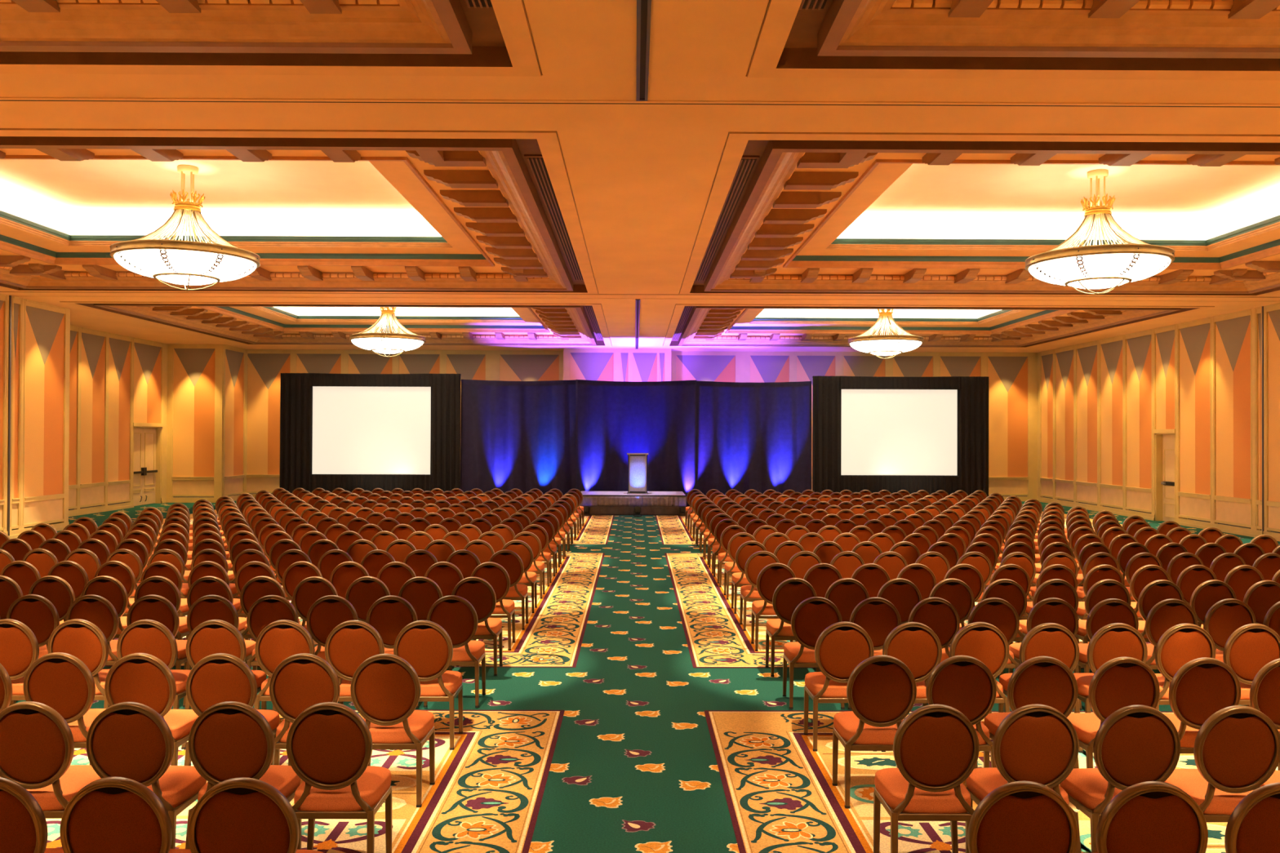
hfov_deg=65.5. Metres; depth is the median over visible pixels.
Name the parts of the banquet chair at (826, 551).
frame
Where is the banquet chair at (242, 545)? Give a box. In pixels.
[230,538,275,583]
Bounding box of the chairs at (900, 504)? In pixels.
[140,488,1115,552]
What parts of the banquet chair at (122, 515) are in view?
backrest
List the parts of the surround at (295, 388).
panel, panel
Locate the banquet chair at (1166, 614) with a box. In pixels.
[1145,598,1197,669]
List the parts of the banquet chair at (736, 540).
leg, leg, seat frame, seat, backrest, frame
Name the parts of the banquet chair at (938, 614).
backrest, seat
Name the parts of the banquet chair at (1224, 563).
frame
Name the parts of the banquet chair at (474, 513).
backrest, frame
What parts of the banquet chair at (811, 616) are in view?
leg, leg, seat, seat frame, backrest, frame, leg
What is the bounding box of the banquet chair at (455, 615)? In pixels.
[423,595,485,707]
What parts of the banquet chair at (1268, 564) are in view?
frame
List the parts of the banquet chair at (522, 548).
frame, backrest, seat frame, seat, leg, leg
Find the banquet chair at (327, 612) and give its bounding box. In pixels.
[306,595,358,707]
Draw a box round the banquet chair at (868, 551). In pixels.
[851,541,882,564]
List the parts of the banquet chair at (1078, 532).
backrest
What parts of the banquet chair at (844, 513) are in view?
backrest, frame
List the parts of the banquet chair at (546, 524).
backrest, frame, seat, leg, leg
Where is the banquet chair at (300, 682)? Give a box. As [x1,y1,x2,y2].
[269,653,340,765]
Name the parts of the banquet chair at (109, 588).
backrest, seat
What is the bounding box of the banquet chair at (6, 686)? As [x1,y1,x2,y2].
[0,663,12,711]
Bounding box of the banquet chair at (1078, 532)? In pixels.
[1068,526,1096,563]
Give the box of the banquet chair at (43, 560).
[22,548,58,577]
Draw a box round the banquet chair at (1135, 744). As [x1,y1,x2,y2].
[1060,704,1180,852]
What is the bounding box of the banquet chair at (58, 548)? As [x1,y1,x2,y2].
[38,538,71,562]
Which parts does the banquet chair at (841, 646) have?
leg, leg, seat, seat frame, frame, backrest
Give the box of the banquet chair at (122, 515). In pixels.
[108,511,132,531]
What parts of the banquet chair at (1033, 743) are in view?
leg, seat frame, seat, frame, backrest, leg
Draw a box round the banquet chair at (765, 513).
[757,509,777,521]
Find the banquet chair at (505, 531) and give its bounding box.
[489,524,515,543]
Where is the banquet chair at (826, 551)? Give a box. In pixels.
[813,541,844,564]
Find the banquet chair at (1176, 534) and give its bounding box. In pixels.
[1166,527,1191,543]
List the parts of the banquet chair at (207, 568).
backrest, frame, seat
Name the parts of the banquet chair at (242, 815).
backrest, seat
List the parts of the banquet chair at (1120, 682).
seat frame, seat, leg, frame, backrest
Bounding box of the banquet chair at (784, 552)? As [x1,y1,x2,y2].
[773,541,804,565]
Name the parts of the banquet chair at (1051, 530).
seat, backrest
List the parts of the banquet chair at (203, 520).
backrest, frame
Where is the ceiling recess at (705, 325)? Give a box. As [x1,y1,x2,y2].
[662,303,1214,347]
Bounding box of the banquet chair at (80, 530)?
[62,523,89,542]
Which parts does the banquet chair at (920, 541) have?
frame, backrest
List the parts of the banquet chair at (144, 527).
backrest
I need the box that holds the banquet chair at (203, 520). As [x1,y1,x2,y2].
[192,517,227,550]
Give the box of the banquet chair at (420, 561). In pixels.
[403,549,437,577]
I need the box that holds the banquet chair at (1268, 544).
[1249,534,1278,553]
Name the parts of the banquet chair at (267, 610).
leg, seat, seat frame, backrest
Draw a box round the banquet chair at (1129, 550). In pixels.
[1116,542,1150,586]
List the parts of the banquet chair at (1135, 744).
seat frame, seat, leg, frame, backrest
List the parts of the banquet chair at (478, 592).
backrest, frame, seat frame, seat, leg, leg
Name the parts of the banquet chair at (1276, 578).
backrest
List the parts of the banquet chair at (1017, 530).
frame, backrest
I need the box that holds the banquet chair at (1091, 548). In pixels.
[1076,542,1111,586]
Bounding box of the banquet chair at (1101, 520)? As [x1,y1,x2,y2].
[1094,515,1119,535]
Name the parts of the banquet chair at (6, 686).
backrest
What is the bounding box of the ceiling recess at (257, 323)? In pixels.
[59,301,612,346]
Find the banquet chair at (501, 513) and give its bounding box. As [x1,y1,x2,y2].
[490,507,510,520]
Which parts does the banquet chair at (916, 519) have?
frame, backrest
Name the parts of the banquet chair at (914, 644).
frame, backrest, seat, seat frame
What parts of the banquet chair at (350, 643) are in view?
seat, seat frame, backrest, frame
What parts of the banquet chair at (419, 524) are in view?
backrest, frame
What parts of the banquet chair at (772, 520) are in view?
backrest, frame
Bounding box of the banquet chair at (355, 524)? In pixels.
[346,517,369,533]
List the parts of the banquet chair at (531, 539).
frame, backrest, seat, seat frame, leg, leg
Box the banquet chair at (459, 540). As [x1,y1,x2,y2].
[442,531,470,551]
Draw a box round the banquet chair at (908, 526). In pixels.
[893,520,916,536]
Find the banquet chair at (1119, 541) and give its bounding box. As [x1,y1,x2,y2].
[1108,533,1137,573]
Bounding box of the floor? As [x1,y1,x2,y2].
[8,501,1279,852]
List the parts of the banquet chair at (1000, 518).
backrest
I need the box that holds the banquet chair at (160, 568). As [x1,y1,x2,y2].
[140,560,189,639]
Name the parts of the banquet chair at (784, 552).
frame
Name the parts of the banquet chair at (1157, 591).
seat, backrest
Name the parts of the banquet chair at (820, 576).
frame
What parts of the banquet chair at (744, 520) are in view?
backrest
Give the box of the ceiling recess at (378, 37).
[0,0,542,76]
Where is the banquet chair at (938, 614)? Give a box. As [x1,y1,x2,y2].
[907,597,959,662]
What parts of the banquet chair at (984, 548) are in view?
backrest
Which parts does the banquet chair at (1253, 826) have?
backrest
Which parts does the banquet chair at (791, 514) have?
backrest, frame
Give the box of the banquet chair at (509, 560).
[488,549,528,630]
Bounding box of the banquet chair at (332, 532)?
[324,524,349,542]
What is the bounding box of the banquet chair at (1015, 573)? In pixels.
[977,564,1031,643]
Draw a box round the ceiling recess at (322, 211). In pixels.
[0,128,598,293]
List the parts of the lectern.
panel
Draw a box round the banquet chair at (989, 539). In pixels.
[970,533,1000,574]
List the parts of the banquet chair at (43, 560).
frame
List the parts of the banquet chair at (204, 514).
backrest, frame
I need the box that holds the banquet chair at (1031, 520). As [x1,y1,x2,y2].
[1004,515,1037,541]
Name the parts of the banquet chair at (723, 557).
leg, leg, seat, backrest, frame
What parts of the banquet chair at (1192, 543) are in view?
frame, backrest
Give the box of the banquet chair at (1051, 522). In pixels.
[1035,520,1064,554]
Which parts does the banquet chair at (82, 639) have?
backrest, seat frame, seat, leg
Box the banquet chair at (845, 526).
[834,519,857,533]
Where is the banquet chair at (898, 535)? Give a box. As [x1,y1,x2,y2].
[880,525,906,543]
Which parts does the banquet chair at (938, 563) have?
frame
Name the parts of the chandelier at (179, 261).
arm, arm, rod, rod, crown, rod, rod, arm, arm, arm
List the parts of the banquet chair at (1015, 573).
frame, backrest, seat frame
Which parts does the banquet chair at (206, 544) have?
backrest, frame, seat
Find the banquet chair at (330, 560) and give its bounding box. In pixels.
[317,549,353,581]
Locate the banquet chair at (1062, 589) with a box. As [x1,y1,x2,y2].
[1016,578,1080,673]
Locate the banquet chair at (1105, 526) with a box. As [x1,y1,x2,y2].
[1097,520,1123,537]
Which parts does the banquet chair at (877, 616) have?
frame, backrest, seat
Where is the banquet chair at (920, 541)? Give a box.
[902,533,931,555]
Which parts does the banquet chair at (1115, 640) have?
seat frame, seat, leg, frame, backrest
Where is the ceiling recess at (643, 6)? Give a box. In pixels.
[635,0,651,101]
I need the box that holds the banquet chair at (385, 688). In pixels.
[350,653,435,807]
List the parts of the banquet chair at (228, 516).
backrest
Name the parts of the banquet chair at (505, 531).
backrest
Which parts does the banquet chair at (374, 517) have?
backrest, frame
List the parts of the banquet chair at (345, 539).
backrest, frame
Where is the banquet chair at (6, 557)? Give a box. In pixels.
[0,548,15,573]
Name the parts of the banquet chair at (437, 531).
backrest, frame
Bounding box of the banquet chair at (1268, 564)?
[1252,552,1279,580]
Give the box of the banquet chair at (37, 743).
[0,701,101,818]
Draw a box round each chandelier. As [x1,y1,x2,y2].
[110,164,260,291]
[349,306,425,357]
[848,309,923,359]
[1025,168,1174,294]
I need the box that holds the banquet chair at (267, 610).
[246,595,298,675]
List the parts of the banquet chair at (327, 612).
seat, backrest, frame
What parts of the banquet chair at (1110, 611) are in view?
seat, seat frame, leg, backrest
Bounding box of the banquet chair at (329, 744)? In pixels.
[286,702,391,852]
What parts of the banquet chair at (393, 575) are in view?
frame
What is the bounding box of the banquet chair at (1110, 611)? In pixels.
[1077,598,1138,673]
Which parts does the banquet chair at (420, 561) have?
frame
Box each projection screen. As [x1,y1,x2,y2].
[311,386,431,474]
[840,389,957,475]
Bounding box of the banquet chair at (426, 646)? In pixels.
[389,620,462,750]
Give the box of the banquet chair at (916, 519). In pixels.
[904,514,925,528]
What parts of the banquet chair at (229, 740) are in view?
leg, backrest, frame, seat, seat frame, leg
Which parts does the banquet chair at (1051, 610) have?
leg, seat, seat frame, frame, backrest, leg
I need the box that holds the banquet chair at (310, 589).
[292,576,337,631]
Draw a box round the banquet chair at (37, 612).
[6,594,59,658]
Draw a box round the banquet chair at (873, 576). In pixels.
[850,563,890,597]
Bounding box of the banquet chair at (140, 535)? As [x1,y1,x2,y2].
[122,530,153,570]
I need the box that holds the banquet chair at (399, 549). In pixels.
[385,539,416,562]
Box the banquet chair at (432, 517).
[422,512,444,524]
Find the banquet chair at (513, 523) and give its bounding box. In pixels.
[499,518,523,536]
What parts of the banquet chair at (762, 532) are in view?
backrest, frame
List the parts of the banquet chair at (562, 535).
frame, backrest, seat, leg, leg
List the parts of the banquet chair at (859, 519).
backrest, frame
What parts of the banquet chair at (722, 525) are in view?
leg, leg, seat, backrest, frame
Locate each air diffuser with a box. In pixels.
[462,0,493,9]
[524,154,583,279]
[583,305,603,339]
[671,306,693,339]
[694,155,759,280]
[798,0,829,11]
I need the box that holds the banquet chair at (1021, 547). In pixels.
[991,542,1035,586]
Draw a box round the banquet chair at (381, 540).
[370,531,398,551]
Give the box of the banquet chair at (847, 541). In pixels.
[832,533,861,551]
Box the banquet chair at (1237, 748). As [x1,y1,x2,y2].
[1164,705,1279,822]
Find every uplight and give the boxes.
[583,506,590,515]
[633,506,641,516]
[679,506,685,516]
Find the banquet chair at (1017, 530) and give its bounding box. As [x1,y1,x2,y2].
[998,526,1034,561]
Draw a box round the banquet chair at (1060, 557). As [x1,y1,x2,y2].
[1030,551,1079,620]
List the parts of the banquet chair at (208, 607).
leg, backrest, frame, seat frame, seat, leg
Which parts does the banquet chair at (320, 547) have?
backrest, frame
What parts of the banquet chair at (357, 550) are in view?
frame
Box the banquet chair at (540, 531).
[522,524,551,586]
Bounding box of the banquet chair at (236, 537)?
[227,530,269,570]
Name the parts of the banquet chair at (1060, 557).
seat, frame, backrest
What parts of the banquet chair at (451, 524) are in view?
backrest, frame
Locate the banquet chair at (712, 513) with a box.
[702,508,726,559]
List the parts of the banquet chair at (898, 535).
frame, backrest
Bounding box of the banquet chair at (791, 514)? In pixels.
[783,509,803,520]
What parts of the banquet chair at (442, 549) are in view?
backrest, frame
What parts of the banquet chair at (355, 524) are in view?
backrest, frame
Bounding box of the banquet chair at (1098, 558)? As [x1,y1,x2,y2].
[1076,552,1119,601]
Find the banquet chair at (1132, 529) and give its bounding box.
[1126,520,1151,537]
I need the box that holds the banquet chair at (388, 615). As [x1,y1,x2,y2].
[365,595,418,708]
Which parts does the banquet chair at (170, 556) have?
backrest, frame, seat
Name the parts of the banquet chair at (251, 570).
seat frame, backrest, frame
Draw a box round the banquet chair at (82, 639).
[47,618,109,708]
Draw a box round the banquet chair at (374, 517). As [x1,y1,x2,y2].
[364,512,386,525]
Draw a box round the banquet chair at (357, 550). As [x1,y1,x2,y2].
[346,539,377,564]
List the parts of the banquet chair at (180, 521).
backrest, seat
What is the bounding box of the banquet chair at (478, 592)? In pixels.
[448,577,502,675]
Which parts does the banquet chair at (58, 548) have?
backrest, frame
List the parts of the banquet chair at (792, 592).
leg, leg, seat, seat frame, backrest, frame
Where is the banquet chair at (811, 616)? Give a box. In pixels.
[782,596,844,709]
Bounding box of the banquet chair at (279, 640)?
[253,619,315,711]
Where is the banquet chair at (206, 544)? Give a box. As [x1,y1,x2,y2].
[191,538,234,583]
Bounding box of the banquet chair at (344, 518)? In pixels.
[336,512,357,526]
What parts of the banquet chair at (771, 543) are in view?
backrest, frame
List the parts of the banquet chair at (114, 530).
backrest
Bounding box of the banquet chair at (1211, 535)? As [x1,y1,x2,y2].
[1198,527,1223,542]
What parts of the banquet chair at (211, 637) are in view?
leg, backrest, frame, seat, seat frame, leg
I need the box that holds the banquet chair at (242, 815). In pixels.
[187,777,323,852]
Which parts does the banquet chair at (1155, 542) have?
backrest, frame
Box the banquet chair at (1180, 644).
[1155,623,1215,711]
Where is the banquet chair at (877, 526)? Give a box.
[863,519,886,534]
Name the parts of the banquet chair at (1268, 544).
frame, backrest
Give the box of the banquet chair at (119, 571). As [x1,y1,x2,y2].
[93,560,135,639]
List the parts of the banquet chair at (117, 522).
backrest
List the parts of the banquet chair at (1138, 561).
seat, backrest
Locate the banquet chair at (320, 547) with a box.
[306,539,339,567]
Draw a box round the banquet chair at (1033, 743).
[964,704,1081,852]
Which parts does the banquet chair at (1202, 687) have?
seat, seat frame, backrest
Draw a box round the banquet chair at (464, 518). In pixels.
[452,512,472,525]
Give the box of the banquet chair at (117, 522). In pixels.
[102,516,128,538]
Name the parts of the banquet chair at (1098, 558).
seat, backrest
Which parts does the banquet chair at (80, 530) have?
backrest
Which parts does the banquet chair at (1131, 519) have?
backrest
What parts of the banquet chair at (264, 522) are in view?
backrest, frame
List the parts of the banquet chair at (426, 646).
backrest, frame, seat, seat frame, leg, leg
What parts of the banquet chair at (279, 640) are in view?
leg, seat frame, seat, backrest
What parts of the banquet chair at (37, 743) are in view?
backrest, frame, seat frame, seat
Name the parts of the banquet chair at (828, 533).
backrest, frame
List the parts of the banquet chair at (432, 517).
backrest, frame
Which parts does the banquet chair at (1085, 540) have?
backrest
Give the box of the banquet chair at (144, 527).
[128,523,156,559]
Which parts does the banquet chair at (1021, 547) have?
backrest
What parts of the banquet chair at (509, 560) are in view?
backrest, frame, seat frame, seat, leg, leg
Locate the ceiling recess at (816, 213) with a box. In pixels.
[678,131,1279,297]
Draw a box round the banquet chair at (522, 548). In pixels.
[502,539,537,613]
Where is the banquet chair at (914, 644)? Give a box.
[881,622,942,751]
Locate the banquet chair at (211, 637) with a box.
[181,619,266,749]
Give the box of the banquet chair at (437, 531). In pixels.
[423,524,448,540]
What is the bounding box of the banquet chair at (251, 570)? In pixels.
[235,560,275,639]
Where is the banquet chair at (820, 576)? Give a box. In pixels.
[803,563,842,597]
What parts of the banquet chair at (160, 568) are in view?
backrest, frame, seat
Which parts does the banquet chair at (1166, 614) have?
seat, seat frame, backrest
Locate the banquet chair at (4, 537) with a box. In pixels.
[0,530,10,547]
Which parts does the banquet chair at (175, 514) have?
backrest, seat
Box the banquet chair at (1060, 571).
[1021,564,1079,643]
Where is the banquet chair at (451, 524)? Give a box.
[439,518,462,532]
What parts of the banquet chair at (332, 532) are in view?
backrest, frame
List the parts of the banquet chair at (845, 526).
frame, backrest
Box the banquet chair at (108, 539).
[88,530,118,554]
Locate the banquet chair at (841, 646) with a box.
[803,622,876,751]
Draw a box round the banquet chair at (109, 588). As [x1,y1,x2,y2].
[81,575,128,638]
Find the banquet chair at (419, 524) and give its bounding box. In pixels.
[408,517,430,531]
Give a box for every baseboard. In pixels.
[4,521,69,538]
[68,497,167,516]
[166,497,218,502]
[228,494,239,501]
[250,493,1037,501]
[1036,496,1279,541]
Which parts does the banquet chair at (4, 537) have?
backrest, frame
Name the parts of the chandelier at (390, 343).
arm, crown, arm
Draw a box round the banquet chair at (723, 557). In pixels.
[717,524,746,586]
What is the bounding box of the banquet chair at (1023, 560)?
[999,551,1035,601]
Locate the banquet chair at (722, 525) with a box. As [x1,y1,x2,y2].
[711,519,738,577]
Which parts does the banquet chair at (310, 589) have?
backrest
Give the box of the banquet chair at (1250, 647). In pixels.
[1222,623,1279,706]
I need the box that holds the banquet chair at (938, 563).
[915,551,950,584]
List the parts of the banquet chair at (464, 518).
frame, backrest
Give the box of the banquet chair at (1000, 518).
[985,514,1009,546]
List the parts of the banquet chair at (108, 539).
backrest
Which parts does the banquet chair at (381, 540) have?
frame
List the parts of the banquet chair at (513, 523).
backrest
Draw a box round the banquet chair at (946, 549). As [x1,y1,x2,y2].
[926,541,959,568]
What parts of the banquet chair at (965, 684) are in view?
backrest, seat, seat frame, leg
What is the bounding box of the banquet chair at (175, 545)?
[153,538,191,583]
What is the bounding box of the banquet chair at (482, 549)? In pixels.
[463,539,494,564]
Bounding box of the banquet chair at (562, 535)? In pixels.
[542,508,565,559]
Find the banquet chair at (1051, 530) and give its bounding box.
[1035,526,1066,563]
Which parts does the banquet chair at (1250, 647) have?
seat frame, seat, backrest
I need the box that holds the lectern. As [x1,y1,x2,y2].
[626,453,648,494]
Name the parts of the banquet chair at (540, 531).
frame, backrest, seat, leg, leg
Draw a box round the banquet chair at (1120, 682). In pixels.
[1066,657,1159,768]
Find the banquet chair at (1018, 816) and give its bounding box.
[967,781,1078,852]
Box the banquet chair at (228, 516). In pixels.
[221,511,245,543]
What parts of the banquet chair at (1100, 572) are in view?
seat, frame, backrest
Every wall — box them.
[0,293,70,532]
[11,521,60,529]
[68,324,167,509]
[166,343,222,497]
[222,344,247,496]
[246,349,1037,496]
[563,348,671,382]
[1037,302,1279,532]
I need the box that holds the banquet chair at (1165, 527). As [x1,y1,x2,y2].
[1156,520,1181,535]
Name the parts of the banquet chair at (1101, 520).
backrest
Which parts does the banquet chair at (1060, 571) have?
seat, frame, backrest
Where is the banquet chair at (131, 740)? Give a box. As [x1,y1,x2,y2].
[85,702,206,848]
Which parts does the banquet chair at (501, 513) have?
backrest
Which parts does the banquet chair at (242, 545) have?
backrest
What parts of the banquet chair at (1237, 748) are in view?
seat, seat frame, frame, backrest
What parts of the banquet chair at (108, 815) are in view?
backrest, seat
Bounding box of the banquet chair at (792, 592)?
[765,577,819,676]
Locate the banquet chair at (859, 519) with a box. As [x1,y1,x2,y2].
[848,514,870,526]
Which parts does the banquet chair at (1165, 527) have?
backrest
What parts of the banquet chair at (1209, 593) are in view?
backrest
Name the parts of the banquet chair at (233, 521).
backrest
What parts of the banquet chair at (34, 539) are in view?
backrest, frame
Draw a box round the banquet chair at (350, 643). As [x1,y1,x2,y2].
[324,620,384,750]
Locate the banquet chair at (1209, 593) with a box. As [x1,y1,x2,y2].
[1190,579,1236,628]
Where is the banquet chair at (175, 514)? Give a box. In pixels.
[164,511,193,542]
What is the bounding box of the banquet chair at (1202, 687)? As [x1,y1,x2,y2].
[1163,657,1240,753]
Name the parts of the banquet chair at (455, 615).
leg, backrest, frame, seat frame, seat, leg, leg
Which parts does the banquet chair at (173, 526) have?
backrest, seat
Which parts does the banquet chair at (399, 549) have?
frame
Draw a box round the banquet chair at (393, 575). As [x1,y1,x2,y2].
[377,561,416,596]
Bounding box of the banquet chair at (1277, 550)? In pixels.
[1272,545,1279,555]
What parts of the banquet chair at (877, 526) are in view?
frame, backrest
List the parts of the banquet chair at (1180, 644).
seat, seat frame, backrest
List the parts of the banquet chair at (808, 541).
frame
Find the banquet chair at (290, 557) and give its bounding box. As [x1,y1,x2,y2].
[275,549,311,600]
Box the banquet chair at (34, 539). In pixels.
[17,529,45,550]
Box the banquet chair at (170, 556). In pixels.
[147,548,189,617]
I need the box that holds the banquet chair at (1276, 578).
[1271,569,1279,583]
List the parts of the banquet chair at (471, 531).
frame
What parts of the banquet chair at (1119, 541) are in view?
backrest, frame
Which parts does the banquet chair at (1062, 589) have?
seat, frame, backrest, leg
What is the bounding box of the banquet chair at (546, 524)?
[530,518,557,576]
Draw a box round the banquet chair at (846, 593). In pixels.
[824,577,869,622]
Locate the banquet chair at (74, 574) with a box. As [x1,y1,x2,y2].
[47,560,88,599]
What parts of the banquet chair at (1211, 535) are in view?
frame, backrest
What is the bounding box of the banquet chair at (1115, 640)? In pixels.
[1073,622,1147,713]
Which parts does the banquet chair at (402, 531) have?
backrest, frame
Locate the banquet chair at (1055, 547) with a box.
[1031,542,1074,586]
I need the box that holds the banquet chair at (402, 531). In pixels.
[391,524,415,540]
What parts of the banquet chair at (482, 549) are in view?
frame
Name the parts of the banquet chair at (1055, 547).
seat, frame, backrest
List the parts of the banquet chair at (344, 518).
backrest, frame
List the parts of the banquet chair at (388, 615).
seat, backrest, frame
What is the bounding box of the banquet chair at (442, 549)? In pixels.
[424,539,455,562]
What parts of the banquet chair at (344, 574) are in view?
frame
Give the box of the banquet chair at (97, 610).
[66,594,119,665]
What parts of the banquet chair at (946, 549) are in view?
backrest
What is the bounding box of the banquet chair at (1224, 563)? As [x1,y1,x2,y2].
[1209,552,1245,582]
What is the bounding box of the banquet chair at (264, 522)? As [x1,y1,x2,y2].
[253,517,278,553]
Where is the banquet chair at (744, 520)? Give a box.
[737,513,759,528]
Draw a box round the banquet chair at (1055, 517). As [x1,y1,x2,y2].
[1034,515,1064,546]
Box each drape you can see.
[460,379,576,495]
[575,379,696,506]
[696,380,811,495]
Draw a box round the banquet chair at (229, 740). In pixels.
[185,701,301,849]
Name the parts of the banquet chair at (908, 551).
frame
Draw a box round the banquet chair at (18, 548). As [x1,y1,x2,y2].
[0,537,31,560]
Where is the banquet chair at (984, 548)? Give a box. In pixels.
[964,542,997,589]
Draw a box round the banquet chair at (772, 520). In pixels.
[765,513,786,528]
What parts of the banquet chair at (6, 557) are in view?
backrest, frame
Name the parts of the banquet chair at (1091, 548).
seat, backrest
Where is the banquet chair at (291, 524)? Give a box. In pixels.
[284,517,308,537]
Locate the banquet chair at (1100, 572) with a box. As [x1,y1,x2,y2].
[1076,564,1124,643]
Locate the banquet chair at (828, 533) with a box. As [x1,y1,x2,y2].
[817,525,842,541]
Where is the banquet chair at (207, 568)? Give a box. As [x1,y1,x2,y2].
[186,560,240,639]
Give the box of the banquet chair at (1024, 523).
[1000,520,1035,551]
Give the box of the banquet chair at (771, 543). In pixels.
[762,532,791,554]
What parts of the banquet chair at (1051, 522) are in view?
seat, backrest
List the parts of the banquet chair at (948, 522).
frame, backrest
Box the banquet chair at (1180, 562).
[1166,552,1204,584]
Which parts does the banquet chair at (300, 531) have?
backrest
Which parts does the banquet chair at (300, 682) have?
seat frame, seat, backrest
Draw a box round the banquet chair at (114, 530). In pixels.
[95,523,123,543]
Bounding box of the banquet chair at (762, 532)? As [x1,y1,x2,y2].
[752,524,777,544]
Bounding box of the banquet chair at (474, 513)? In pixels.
[463,507,482,519]
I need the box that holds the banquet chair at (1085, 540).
[1073,533,1104,573]
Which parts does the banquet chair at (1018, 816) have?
backrest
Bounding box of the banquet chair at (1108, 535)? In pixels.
[1101,526,1127,547]
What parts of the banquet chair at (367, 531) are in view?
backrest, frame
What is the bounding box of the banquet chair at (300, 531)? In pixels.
[291,524,317,545]
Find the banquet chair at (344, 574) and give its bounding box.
[329,561,368,598]
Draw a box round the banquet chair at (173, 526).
[160,523,192,559]
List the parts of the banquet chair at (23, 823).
backrest, seat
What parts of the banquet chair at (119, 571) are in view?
backrest, frame, seat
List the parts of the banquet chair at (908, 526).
frame, backrest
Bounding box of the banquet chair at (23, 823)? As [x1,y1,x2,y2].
[0,777,64,852]
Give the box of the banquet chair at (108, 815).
[59,777,191,852]
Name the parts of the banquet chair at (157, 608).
backrest, frame, leg, seat frame, seat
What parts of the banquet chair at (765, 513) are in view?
backrest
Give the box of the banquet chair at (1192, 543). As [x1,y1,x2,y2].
[1178,533,1207,554]
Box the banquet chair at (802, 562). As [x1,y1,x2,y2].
[786,551,822,579]
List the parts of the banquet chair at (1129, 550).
seat, backrest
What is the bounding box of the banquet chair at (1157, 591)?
[1137,579,1184,642]
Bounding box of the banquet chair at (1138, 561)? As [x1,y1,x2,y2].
[1124,552,1162,601]
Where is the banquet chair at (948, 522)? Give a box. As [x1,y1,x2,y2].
[932,514,954,530]
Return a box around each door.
[125,426,161,506]
[1155,433,1187,521]
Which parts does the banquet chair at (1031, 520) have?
frame, backrest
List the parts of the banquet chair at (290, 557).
backrest, frame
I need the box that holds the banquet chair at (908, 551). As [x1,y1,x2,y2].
[888,541,920,564]
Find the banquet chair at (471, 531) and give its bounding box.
[457,524,481,542]
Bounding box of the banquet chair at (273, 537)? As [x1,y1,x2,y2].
[262,530,293,573]
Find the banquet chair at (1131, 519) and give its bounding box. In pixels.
[1122,515,1146,531]
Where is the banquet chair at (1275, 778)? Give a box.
[1260,770,1279,786]
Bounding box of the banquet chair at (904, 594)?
[876,577,921,624]
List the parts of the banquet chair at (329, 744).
leg, backrest, frame, seat, seat frame, leg, leg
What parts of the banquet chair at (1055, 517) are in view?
frame, backrest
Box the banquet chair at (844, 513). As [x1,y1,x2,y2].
[835,509,855,519]
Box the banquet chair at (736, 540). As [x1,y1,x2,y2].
[724,532,756,599]
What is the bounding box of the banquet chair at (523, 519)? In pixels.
[508,512,530,529]
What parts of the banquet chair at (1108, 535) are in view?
frame, backrest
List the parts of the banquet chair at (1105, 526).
backrest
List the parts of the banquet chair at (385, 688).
backrest, frame, seat, seat frame, leg, leg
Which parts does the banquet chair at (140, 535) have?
backrest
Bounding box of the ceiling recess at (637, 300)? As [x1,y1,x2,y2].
[635,298,639,349]
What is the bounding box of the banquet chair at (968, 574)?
[943,564,983,619]
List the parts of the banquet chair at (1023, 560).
backrest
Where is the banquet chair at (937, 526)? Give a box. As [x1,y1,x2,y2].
[922,520,946,538]
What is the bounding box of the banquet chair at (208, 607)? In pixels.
[182,595,257,706]
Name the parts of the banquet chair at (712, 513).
leg, leg, seat, backrest, frame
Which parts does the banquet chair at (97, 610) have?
backrest, seat frame, seat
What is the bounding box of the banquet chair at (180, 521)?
[162,517,192,551]
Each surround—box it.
[280,373,461,493]
[812,376,988,496]
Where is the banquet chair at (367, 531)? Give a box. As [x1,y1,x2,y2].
[357,524,382,541]
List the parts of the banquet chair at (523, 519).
backrest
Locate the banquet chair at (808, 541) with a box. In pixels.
[797,532,825,552]
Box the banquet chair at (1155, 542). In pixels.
[1144,533,1173,555]
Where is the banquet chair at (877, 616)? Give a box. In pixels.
[848,597,901,709]
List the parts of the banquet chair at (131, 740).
backrest, frame, leg, seat, seat frame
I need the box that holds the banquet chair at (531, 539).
[512,531,545,599]
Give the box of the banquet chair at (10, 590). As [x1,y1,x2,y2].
[0,575,22,619]
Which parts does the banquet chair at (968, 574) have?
backrest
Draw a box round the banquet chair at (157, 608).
[126,595,187,706]
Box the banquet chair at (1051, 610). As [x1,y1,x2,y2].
[1008,597,1082,710]
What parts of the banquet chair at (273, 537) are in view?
backrest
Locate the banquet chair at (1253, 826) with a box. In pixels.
[1224,782,1279,852]
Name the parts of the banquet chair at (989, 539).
backrest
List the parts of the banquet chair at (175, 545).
backrest, seat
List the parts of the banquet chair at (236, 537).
backrest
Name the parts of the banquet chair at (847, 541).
backrest, frame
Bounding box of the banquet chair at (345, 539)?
[334,530,363,552]
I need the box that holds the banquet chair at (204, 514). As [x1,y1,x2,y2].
[192,511,225,541]
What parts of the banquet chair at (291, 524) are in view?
backrest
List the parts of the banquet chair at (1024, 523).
frame, backrest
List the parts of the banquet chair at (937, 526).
frame, backrest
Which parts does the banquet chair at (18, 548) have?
backrest, frame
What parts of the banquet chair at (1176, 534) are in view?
backrest, frame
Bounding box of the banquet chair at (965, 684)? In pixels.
[925,655,996,768]
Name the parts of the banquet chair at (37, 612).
backrest, seat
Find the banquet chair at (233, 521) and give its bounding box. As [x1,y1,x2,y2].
[222,517,249,551]
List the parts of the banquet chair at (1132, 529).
backrest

